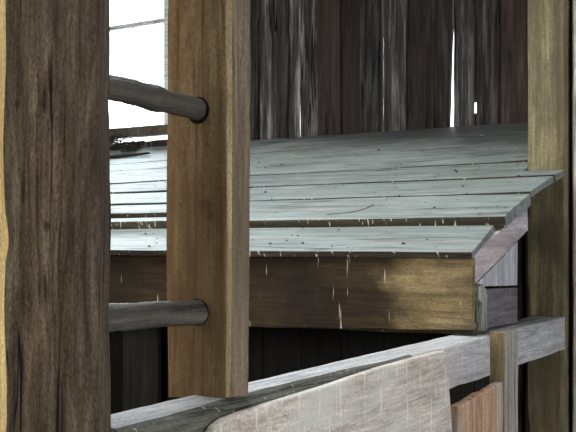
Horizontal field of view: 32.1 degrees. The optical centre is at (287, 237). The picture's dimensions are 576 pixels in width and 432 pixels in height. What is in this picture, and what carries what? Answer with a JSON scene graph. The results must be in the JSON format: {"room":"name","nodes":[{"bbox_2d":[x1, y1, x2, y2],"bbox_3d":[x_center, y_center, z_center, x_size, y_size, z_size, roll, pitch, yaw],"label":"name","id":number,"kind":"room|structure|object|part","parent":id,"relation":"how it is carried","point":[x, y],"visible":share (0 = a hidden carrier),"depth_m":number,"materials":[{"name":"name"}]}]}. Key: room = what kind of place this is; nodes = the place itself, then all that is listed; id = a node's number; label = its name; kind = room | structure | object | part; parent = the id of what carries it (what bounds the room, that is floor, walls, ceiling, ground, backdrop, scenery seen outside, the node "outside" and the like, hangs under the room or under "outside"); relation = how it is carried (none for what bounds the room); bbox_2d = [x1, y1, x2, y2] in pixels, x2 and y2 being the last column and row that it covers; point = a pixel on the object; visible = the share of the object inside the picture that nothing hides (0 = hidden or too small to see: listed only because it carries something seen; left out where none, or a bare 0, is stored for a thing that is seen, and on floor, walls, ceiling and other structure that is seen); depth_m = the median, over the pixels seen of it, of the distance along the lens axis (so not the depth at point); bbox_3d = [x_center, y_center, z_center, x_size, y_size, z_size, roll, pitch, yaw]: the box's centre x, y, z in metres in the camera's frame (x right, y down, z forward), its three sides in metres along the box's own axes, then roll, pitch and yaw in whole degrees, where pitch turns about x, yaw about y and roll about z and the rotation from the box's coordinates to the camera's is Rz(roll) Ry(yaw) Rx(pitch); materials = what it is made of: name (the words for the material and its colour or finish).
{"room":"farm building","nodes":[
{"label":"farm building","id":0,"kind":"room"},
{"bbox_2d":[119,0,527,431],"bbox_3d":[1.259,-0.175,4.819,8.019,3.350,0.080,0,0,33],"label":"wall","id":1,"kind":"structure","parent":0,"point":[317,67],"depth_m":5.25,"materials":[{"name":"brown wood"}]},
{"bbox_2d":[110,0,167,138],"bbox_3d":[-1.220,-1.215,6.421,1.265,1.171,0.105,0,0,33],"label":"window","id":2,"kind":"structure","parent":1,"relation":"in","point":[152,130],"depth_m":6.15,"materials":[{"name":"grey wood"}]},
{"bbox_3d":[-1.220,-0.660,6.421,1.265,0.060,0.105,0,0,33],"label":"sill","id":3,"kind":"part","parent":2,"relation":"part of","materials":[{"name":"brown wood"}]},
{"bbox_3d":[-0.762,1.550,1.750,8.400,0.112,7.680,0,0,33],"label":"floor","id":4,"kind":"structure","parent":0,"visible":0},
{"bbox_2d":[0,0,249,431],"bbox_3d":[-0.302,-0.174,1.865,0.268,3.348,0.559,0,0,25],"label":"ladder","id":5,"kind":"object","parent":4,"relation":"on","point":[57,316],"visible":1,"depth_m":1.66,"materials":[{"name":"brown wood"}]},
{"bbox_3d":[-0.390,-0.174,1.679,0.279,3.348,0.125,0,0,33],"label":"rail","id":6,"kind":"part","parent":5,"relation":"part of","materials":[{"name":"brown wood"}]},
{"bbox_2d":[189,97,208,123],"bbox_3d":[-0.180,-0.259,2.031,0.055,0.055,0.010,0,0,33],"label":"socket","id":7,"kind":"object","parent":5,"relation":"attached to","point":[203,118],"depth_m":2.02,"materials":[{"name":"grey wood"}]},
{"bbox_2d":[194,299,208,325],"bbox_3d":[-0.180,0.150,2.031,0.054,0.054,0.010,0,0,33],"label":"socket","id":8,"kind":"object","parent":5,"relation":"attached to","point":[204,303],"depth_m":2.01,"materials":[{"name":"grey wood"}]},
{"bbox_3d":[-0.165,-0.757,2.058,0.169,2.183,0.074,0,0,33],"label":"rail","id":9,"kind":"part","parent":5,"relation":"part of","materials":[{"name":"brown wood"}]},
{"bbox_2d":[109,122,563,413],"bbox_3d":[-0.704,0.470,5.012,4.205,2.060,1.761,0,0,33],"label":"bin","id":10,"kind":"object","parent":4,"relation":"on","point":[319,300],"visible":0.56,"depth_m":3.89,"materials":[{"name":"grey wood"}]},
{"bbox_2d":[110,133,146,152],"bbox_3d":[-1.344,-0.589,6.354,1.104,0.142,0.165,0,0,33],"label":"straw","id":11,"kind":"object","parent":10,"relation":"on","point":[132,145],"visible":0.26,"depth_m":6.12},
{"bbox_2d":[110,152,149,158],"bbox_3d":[-1.123,-0.486,6.048,0.704,0.039,0.032,0,0,29],"label":"branch","id":12,"kind":"object","parent":10,"relation":"on","point":[144,153],"visible":0.41,"depth_m":5.95,"materials":[{"name":"black wood"}]},
{"bbox_3d":[-1.158,0.195,4.332,4.193,0.265,0.032,0,0,33],"label":"panel","id":13,"kind":"part","parent":10,"relation":"part of","materials":[{"name":"brown wood"}]},
{"bbox_3d":[-0.940,0.740,4.780,4.062,1.520,0.020,0,0,33],"label":"panel","id":14,"kind":"part","parent":10,"relation":"part of","materials":[{"name":"brown wood"}]},
{"bbox_2d":[120,144,518,247],"bbox_3d":[-0.334,-0.199,4.577,2.948,0.466,1.326,0,0,33],"label":"droppings","id":15,"kind":"object","parent":10,"relation":"on","point":[516,144],"visible":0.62,"depth_m":3.93},
{"bbox_2d":[326,204,373,214],"bbox_3d":[0.242,-0.110,3.826,0.186,0.041,0.041,0,0,-7],"label":"twig","id":16,"kind":"object","parent":10,"relation":"on","point":[373,204],"visible":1,"depth_m":3.82,"materials":[{"name":"grey wood"}]},
{"bbox_2d":[111,316,564,431],"bbox_3d":[0.376,0.901,2.813,0.176,1.204,2.612,0,0,31],"label":"fence","id":17,"kind":"object","parent":4,"relation":"on","point":[406,388],"depth_m":2.54,"materials":[{"name":"grey wood"}]},
{"bbox_2d":[528,0,570,431],"bbox_3d":[1.057,-0.175,4.013,0.156,3.350,0.143,0,0,33],"label":"post","id":18,"kind":"object","parent":4,"relation":"on","point":[549,21],"visible":0.77,"depth_m":3.95,"materials":[{"name":"brown wood"}]},
{"bbox_2d":[571,0,575,431],"bbox_3d":[1.147,-0.175,3.973,0.040,3.350,0.108,0,0,33],"label":"board","id":19,"kind":"object","parent":4,"relation":"on","point":[573,2],"visible":1,"depth_m":3.93,"materials":[{"name":"brown wood"}]}
]}

